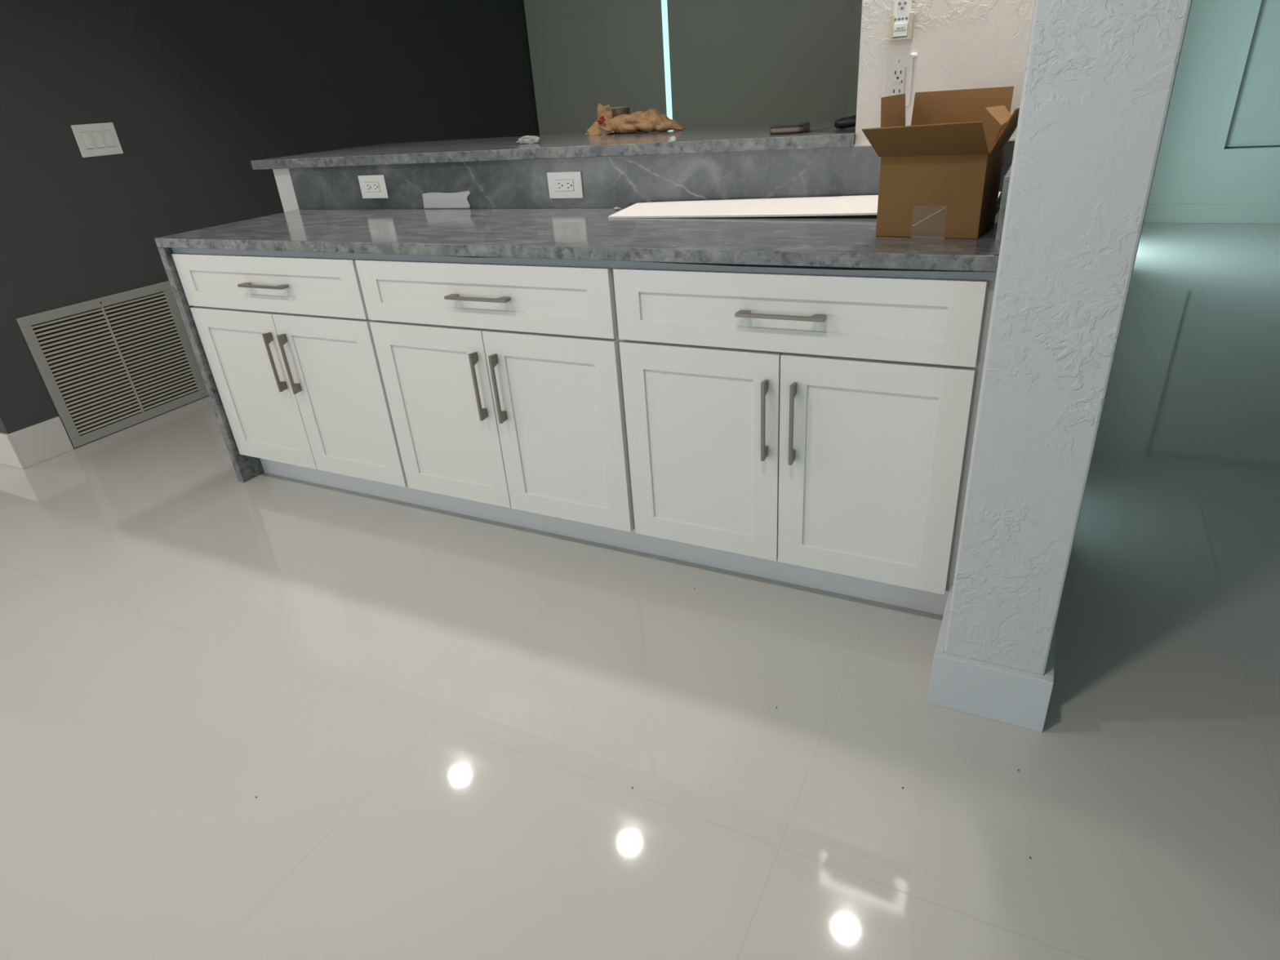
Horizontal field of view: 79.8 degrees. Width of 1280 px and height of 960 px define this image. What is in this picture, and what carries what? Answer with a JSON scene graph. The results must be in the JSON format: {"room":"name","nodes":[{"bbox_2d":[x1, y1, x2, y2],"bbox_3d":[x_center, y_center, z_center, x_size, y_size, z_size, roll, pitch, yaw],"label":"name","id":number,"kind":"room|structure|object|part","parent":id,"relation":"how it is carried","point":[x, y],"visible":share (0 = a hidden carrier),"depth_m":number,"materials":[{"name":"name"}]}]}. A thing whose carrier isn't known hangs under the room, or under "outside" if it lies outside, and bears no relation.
{"room":"kitchen","nodes":[
{"label":"kitchen","id":0,"kind":"room"},
{"bbox_2d":[0,0,539,447],"bbox_3d":[-1.804,-1.917,4.471,0.130,2.100,4.245,9,30,25],"label":"wall","id":1,"kind":"structure","parent":0,"point":[193,92],"depth_m":3.63,"materials":[{"name":"grey paint"}]},
{"bbox_2d":[0,416,73,469],"bbox_3d":[-3.034,-1.242,5.478,3.013,0.158,4.158,9,30,25],"label":"baseboard","id":2,"kind":"structure","parent":1,"relation":"attached to","point":[26,447],"depth_m":3.28,"materials":[{"name":"grey paint"}]},
{"bbox_2d":[71,122,123,157],"bbox_3d":[-2.349,-1.475,3.320,0.012,0.127,0.179,9,30,25],"label":"light switch","id":3,"kind":"object","parent":1,"relation":"attached to","point":[95,140],"visible":1,"depth_m":3.31,"materials":[{"name":"white plastic"}]},
{"bbox_2d":[16,280,208,448],"bbox_3d":[-2.394,-0.549,3.545,0.013,0.586,0.674,9,30,25],"label":"air vent","id":4,"kind":"object","parent":1,"relation":"in","point":[102,362],"visible":0.99,"depth_m":3.51,"materials":[{"name":"white metal"}]},
{"bbox_2d":[272,168,626,212],"bbox_3d":[-0.181,-0.586,2.747,2.712,1.072,0.128,9,30,25],"label":"wall","id":5,"kind":"structure","parent":0,"point":[282,177],"depth_m":3.05,"materials":[{"name":"white paint"}]},
{"bbox_2d":[250,119,855,169],"bbox_3d":[-0.323,-1.229,2.809,2.345,0.033,0.739,9,30,25],"label":"ledge slab","id":6,"kind":"object","parent":5,"relation":"on","point":[745,137],"visible":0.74,"depth_m":2.54,"materials":[{"name":"grey stone"}]},
{"bbox_2d":[609,106,630,118],"bbox_3d":[-0.082,-1.406,2.984,0.091,0.088,0.091,9,30,25],"label":"tin","id":7,"kind":"object","parent":6,"relation":"on","point":[616,111],"visible":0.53,"depth_m":2.94,"materials":[{"name":"grey metal"}]},
{"bbox_2d":[584,102,684,135],"bbox_3d":[-0.031,-1.345,2.836,0.419,0.108,0.129,9,30,25],"label":"paper bag","id":8,"kind":"object","parent":6,"relation":"on","point":[651,120],"visible":0.91,"depth_m":2.80,"materials":[{"name":"brown paper"}]},
{"bbox_2d":[596,115,605,124],"bbox_3d":[-0.145,-1.340,2.847,0.033,0.034,0.023,9,30,25],"label":"wrapper","id":9,"kind":"object","parent":8,"relation":"on","point":[602,119],"visible":1,"depth_m":2.84,"materials":[{"name":"red plastic"}]},
{"bbox_2d":[670,136,675,141],"bbox_3d":[0.098,-1.004,2.254,0.011,0.012,0.014,9,30,25],"label":"chip","id":10,"kind":"object","parent":6,"relation":"on","point":[673,138],"visible":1,"depth_m":2.25,"materials":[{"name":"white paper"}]},
{"bbox_2d":[769,122,809,134],"bbox_3d":[0.438,-1.026,2.233,0.096,0.022,0.142,6,29,20],"label":"phone","id":11,"kind":"object","parent":6,"relation":"on","point":[795,127],"visible":1,"depth_m":2.18,"materials":[{"name":"black"}]},
{"bbox_2d":[808,115,856,131],"bbox_3d":[0.565,-1.035,2.217,0.197,0.035,0.094,3,28,15],"label":"pouch","id":12,"kind":"object","parent":6,"relation":"on","point":[848,122],"visible":0.57,"depth_m":2.18,"materials":[{"name":"black leather"}]},
{"bbox_2d":[288,140,1014,208],"bbox_3d":[-0.206,-0.956,2.463,2.581,0.152,0.016,9,30,25],"label":"backsplash","id":13,"kind":"structure","parent":5,"relation":"attached to","point":[619,181],"depth_m":2.38,"materials":[{"name":"grey stone"}]},
{"bbox_2d":[357,174,388,198],"bbox_3d":[-0.985,-1.080,2.822,0.128,0.081,0.009,9,30,25],"label":"outlet","id":14,"kind":"object","parent":13,"relation":"attached to","point":[374,186],"visible":1,"depth_m":2.82,"materials":[{"name":"white plastic"}]},
{"bbox_2d":[364,182,380,191],"bbox_3d":[-0.986,-1.079,2.820,0.067,0.033,0.003,9,30,25],"label":"receptacle","id":15,"kind":"object","parent":14,"relation":"attached to","point":[369,186],"depth_m":2.82,"materials":[{"name":"white plastic"}]},
{"bbox_2d":[546,171,583,198],"bbox_3d":[-0.242,-0.951,2.470,0.128,0.081,0.009,9,30,25],"label":"outlet","id":16,"kind":"object","parent":13,"relation":"attached to","point":[566,184],"visible":1,"depth_m":2.47,"materials":[{"name":"white plastic"}]},
{"bbox_2d":[555,179,573,191],"bbox_3d":[-0.244,-0.950,2.468,0.067,0.033,0.003,9,30,25],"label":"receptacle","id":17,"kind":"object","parent":16,"relation":"attached to","point":[560,184],"depth_m":2.47,"materials":[{"name":"white plastic"}]},
{"bbox_2d":[853,137,1015,146],"bbox_3d":[0.754,-0.865,1.963,0.412,0.005,0.006,9,30,25],"label":"trim","id":18,"kind":"structure","parent":5,"relation":"attached to","point":[1010,140],"depth_m":2.03,"materials":[{"name":"white paint"}]},
{"bbox_2d":[0,222,1279,959],"bbox_3d":[0.510,0.085,2.564,12.000,0.050,11.100,9,30,25],"label":"floor","id":19,"kind":"structure","parent":0,"point":[442,726],"depth_m":1.69,"materials":[{"name":"white tile"}]},
{"bbox_2d":[171,253,408,487],"bbox_3d":[-1.061,-0.490,2.794,0.847,0.750,0.615,9,30,25],"label":"base cabinet","id":20,"kind":"object","parent":19,"relation":"on","point":[288,344],"visible":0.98,"depth_m":2.55,"materials":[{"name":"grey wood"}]},
{"bbox_3d":[-1.361,-0.323,2.715,0.413,0.565,0.019,9,30,25],"label":"door","id":21,"kind":"part","parent":20,"relation":"part of","materials":[{"name":"white paint"}]},
{"bbox_3d":[-1.194,-0.615,2.426,0.205,0.009,0.030,9,30,25],"label":"handle","id":22,"kind":"part","parent":20,"relation":"part of","materials":[{"name":"silver metal"}]},
{"bbox_3d":[-1.200,-0.627,2.454,0.833,0.176,0.019,9,30,25],"label":"drawer","id":23,"kind":"part","parent":20,"relation":"part of","materials":[{"name":"white paint"}]},
{"bbox_3d":[-1.222,-0.395,2.565,0.009,0.203,0.030,9,30,25],"label":"handle","id":24,"kind":"part","parent":20,"relation":"part of","materials":[{"name":"silver metal"}]},
{"bbox_3d":[-1.161,-0.384,2.535,0.009,0.203,0.030,9,30,25],"label":"handle","id":25,"kind":"part","parent":20,"relation":"part of","materials":[{"name":"silver metal"}]},
{"bbox_3d":[-0.988,-0.261,2.537,0.417,0.565,0.019,9,30,25],"label":"door","id":26,"kind":"part","parent":20,"relation":"part of","materials":[{"name":"white paint"}]},
{"bbox_2d":[355,259,635,532],"bbox_3d":[-0.303,-0.364,2.430,0.853,0.750,0.615,9,30,25],"label":"base cabinet","id":27,"kind":"object","parent":19,"relation":"on","point":[503,384],"visible":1,"depth_m":2.18,"materials":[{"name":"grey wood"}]},
{"bbox_3d":[-0.605,-0.197,2.353,0.418,0.565,0.019,9,30,25],"label":"door","id":28,"kind":"part","parent":27,"relation":"part of","materials":[{"name":"white paint"}]},
{"bbox_3d":[-0.438,-0.490,2.064,0.205,0.009,0.030,9,30,25],"label":"handle","id":29,"kind":"part","parent":27,"relation":"part of","materials":[{"name":"silver metal"}]},
{"bbox_3d":[-0.464,-0.269,2.201,0.009,0.203,0.030,9,30,25],"label":"handle","id":30,"kind":"part","parent":27,"relation":"part of","materials":[{"name":"silver metal"}]},
{"bbox_3d":[-0.443,-0.502,2.091,0.841,0.176,0.019,9,30,25],"label":"drawer","id":31,"kind":"part","parent":27,"relation":"part of","materials":[{"name":"white paint"}]},
{"bbox_3d":[-0.403,-0.259,2.172,0.009,0.203,0.030,9,30,25],"label":"handle","id":32,"kind":"part","parent":27,"relation":"part of","materials":[{"name":"silver metal"}]},
{"bbox_3d":[-0.229,-0.135,2.173,0.420,0.565,0.019,9,30,25],"label":"door","id":33,"kind":"part","parent":27,"relation":"part of","materials":[{"name":"white paint"}]},
{"bbox_2d":[154,205,999,482],"bbox_3d":[-0.299,-0.342,2.456,2.602,0.920,0.611,9,30,25],"label":"countertop","id":34,"kind":"structure","parent":19,"relation":"on","point":[563,233],"depth_m":2.04,"materials":[{"name":"grey stone"}]},
{"bbox_3d":[-1.445,-0.519,3.013,0.031,0.889,0.611,9,30,25],"label":"waterfall panel","id":35,"kind":"part","parent":34,"relation":"part of","materials":[{"name":"grey stone"}]},
{"bbox_2d":[422,191,471,208],"bbox_3d":[-0.681,-0.988,2.699,0.219,0.058,0.006,9,30,25],"label":"paper","id":36,"kind":"object","parent":34,"relation":"on","point":[430,200],"visible":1,"depth_m":2.70,"materials":[{"name":"white paper"}]},
{"bbox_2d":[171,248,996,280],"bbox_3d":[-0.431,-0.598,2.057,2.569,0.023,0.035,9,30,25],"label":"strip","id":37,"kind":"object","parent":34,"relation":"attached to","point":[868,272],"visible":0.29,"depth_m":1.84,"materials":[{"name":"grey"}]},
{"bbox_2d":[608,191,1000,217],"bbox_3d":[0.408,-0.746,2.083,1.033,0.036,0.187,9,30,25],"label":"board","id":38,"kind":"object","parent":34,"relation":"on","point":[860,205],"visible":0.73,"depth_m":2.11,"materials":[{"name":"white paper"}]},
{"bbox_2d":[862,86,1019,239],"bbox_3d":[0.646,-0.671,1.631,0.275,0.278,0.290,12,32,30],"label":"cardboard box","id":39,"kind":"object","parent":34,"relation":"on","point":[940,173],"visible":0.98,"depth_m":1.61,"materials":[{"name":"beige cardboard"}]},
{"bbox_2d":[993,164,1011,254],"bbox_3d":[0.815,-0.624,1.665,0.020,0.141,0.607,9,30,25],"label":"side splash","id":40,"kind":"object","parent":34,"relation":"on","point":[1006,178],"visible":0.21,"depth_m":1.43,"materials":[{"name":"grey stone"}]},
{"bbox_2d":[259,457,949,615],"bbox_3d":[-0.355,0.104,2.477,2.553,0.116,0.016,9,30,25],"label":"board","id":41,"kind":"object","parent":19,"relation":"on","point":[912,598],"visible":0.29,"depth_m":2.31,"materials":[{"name":"white paint"}]},
{"bbox_2d":[613,267,995,595],"bbox_3d":[0.465,-0.237,2.062,0.869,0.750,0.615,9,30,25],"label":"base cabinet","id":42,"kind":"object","parent":19,"relation":"on","point":[826,423],"visible":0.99,"depth_m":1.81,"materials":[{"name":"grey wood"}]},
{"bbox_3d":[0.158,-0.071,1.988,0.419,0.565,0.019,9,30,25],"label":"door","id":43,"kind":"part","parent":42,"relation":"part of","materials":[{"name":"white paint"}]},
{"bbox_3d":[0.299,-0.142,1.836,0.009,0.203,0.030,9,30,25],"label":"handle","id":44,"kind":"part","parent":42,"relation":"part of","materials":[{"name":"silver metal"}]},
{"bbox_3d":[0.313,-0.365,1.704,0.205,0.009,0.030,9,30,25],"label":"handle","id":45,"kind":"part","parent":42,"relation":"part of","materials":[{"name":"silver metal"}]},
{"bbox_3d":[0.360,-0.132,1.806,0.009,0.203,0.030,9,30,25],"label":"handle","id":46,"kind":"part","parent":42,"relation":"part of","materials":[{"name":"silver metal"}]},
{"bbox_3d":[0.317,-0.376,1.726,0.836,0.176,0.019,9,30,25],"label":"drawer","id":47,"kind":"part","parent":42,"relation":"part of","materials":[{"name":"white paint"}]},
{"bbox_3d":[0.532,-0.009,1.808,0.415,0.565,0.019,9,30,25],"label":"door","id":48,"kind":"part","parent":42,"relation":"part of","materials":[{"name":"white paint"}]},
{"bbox_2d":[854,0,1034,144],"bbox_3d":[1.012,-0.982,2.205,0.624,2.100,0.705,9,30,25],"label":"wall pier","id":49,"kind":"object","parent":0,"point":[958,44],"visible":0.07,"depth_m":1.86,"materials":[{"name":"white paint"}]},
{"bbox_2d":[883,52,917,106],"bbox_3d":[0.657,-1.010,1.936,0.077,0.121,0.012,8,29,23],"label":"outlet","id":50,"kind":"object","parent":49,"relation":"attached to","point":[898,69],"visible":0.89,"depth_m":1.93,"materials":[{"name":"white paint"}]},
{"bbox_2d":[889,66,905,95],"bbox_3d":[0.652,-1.007,1.938,0.034,0.067,0.004,9,30,25],"label":"receptacle","id":51,"kind":"object","parent":50,"relation":"attached to","point":[897,74],"depth_m":1.94,"materials":[{"name":"beige plastic"}]},
{"bbox_2d":[888,12,914,40],"bbox_3d":[0.641,-1.112,1.878,0.053,0.056,0.024,9,30,25],"label":"cradle","id":52,"kind":"object","parent":49,"relation":"attached to","point":[911,15],"visible":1,"depth_m":1.87,"materials":[{"name":"beige plastic"}]},
{"bbox_2d":[893,0,912,37],"bbox_3d":[0.636,-1.151,1.854,0.042,0.138,0.020,9,30,25],"label":"remote control","id":53,"kind":"object","parent":52,"relation":"in","point":[902,8],"visible":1,"depth_m":1.86,"materials":[{"name":"white plastic"}]},
{"bbox_3d":[0.637,-1.101,1.872,0.033,0.028,0.006,9,30,25],"label":"label panel","id":54,"kind":"part","parent":53,"relation":"part of","materials":[{"name":"white plastic"}]},
{"bbox_2d":[943,0,1192,675],"bbox_3d":[0.860,-0.615,1.511,0.193,2.100,0.850,9,30,25],"label":"wall pillar","id":55,"kind":"structure","parent":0,"point":[1100,76],"depth_m":1.25,"materials":[{"name":"grey paint"}]},
{"bbox_2d":[928,585,1056,732],"bbox_3d":[1.081,0.109,2.223,0.227,0.136,1.565,9,30,25],"label":"baseboard","id":56,"kind":"structure","parent":55,"relation":"attached to","point":[1009,695],"depth_m":1.61,"materials":[{"name":"grey paint"}]},
{"bbox_2d":[1147,0,1279,204],"bbox_3d":[5.987,-2.719,4.832,5.000,2.100,0.120,9,30,25],"label":"wall","id":57,"kind":"structure","parent":0,"point":[1194,166],"depth_m":5.75,"materials":[{"name":"grey paint"}]},
{"bbox_2d":[1143,203,1279,223],"bbox_3d":[6.070,-1.813,5.202,4.900,0.142,0.015,9,30,25],"label":"baseboard","id":58,"kind":"structure","parent":57,"relation":"attached to","point":[1235,212],"depth_m":5.96,"materials":[{"name":"grey paint"}]},
{"bbox_2d":[1224,0,1279,147],"bbox_3d":[5.241,-3.073,5.119,1.880,1.507,0.030,9,30,25],"label":"window","id":59,"kind":"structure","parent":57,"relation":"in","point":[1261,1],"depth_m":5.74,"materials":[{"name":"grey paint"}]},
{"bbox_2d":[1224,0,1279,146],"bbox_3d":[5.221,-3.040,5.087,1.860,1.455,0.015,9,30,25],"label":"roller shade","id":60,"kind":"object","parent":59,"relation":"attached to","point":[1255,119],"visible":1,"depth_m":5.59,"materials":[{"name":"grey"}]},
{"bbox_3d":[1.053,-2.560,5.285,4.340,2.100,0.140,9,30,25],"label":"wall","id":61,"kind":"structure","parent":0,"visible":0},
{"bbox_2d":[661,0,672,119],"bbox_3d":[1.091,-2.531,5.267,4.050,2.060,0.060,9,30,25],"label":"window","id":62,"kind":"structure","parent":61,"relation":"in","point":[664,2],"depth_m":5.50,"materials":[{"name":"glass"}]},
{"bbox_3d":[0.358,-1.838,1.581,12.000,0.080,11.100,9,30,25],"label":"ceiling","id":63,"kind":"structure","parent":0,"visible":0},
{"bbox_2d":[523,0,666,135],"bbox_3d":[-0.308,-2.727,5.823,1.122,2.095,0.060,9,30,25],"label":"roller shade","id":64,"kind":"object","parent":63,"relation":"hanging from","point":[584,54],"visible":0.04,"depth_m":5.63,"materials":[{"name":"grey fabric"}]},
{"bbox_2d":[666,0,853,127],"bbox_3d":[0.820,-2.539,5.282,1.317,2.095,0.060,9,30,25],"label":"roller shade","id":65,"kind":"object","parent":63,"relation":"hanging from","point":[733,62],"visible":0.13,"depth_m":5.15,"materials":[{"name":"grey fabric"}]},
{"bbox_2d":[847,0,862,116],"bbox_3d":[2.080,-2.295,4.609,1.643,2.095,0.060,9,30,25],"label":"roller shade","id":66,"kind":"object","parent":63,"relation":"hanging from","point":[857,4],"visible":0.04,"depth_m":4.83,"materials":[{"name":"grey fabric"}]}
]}

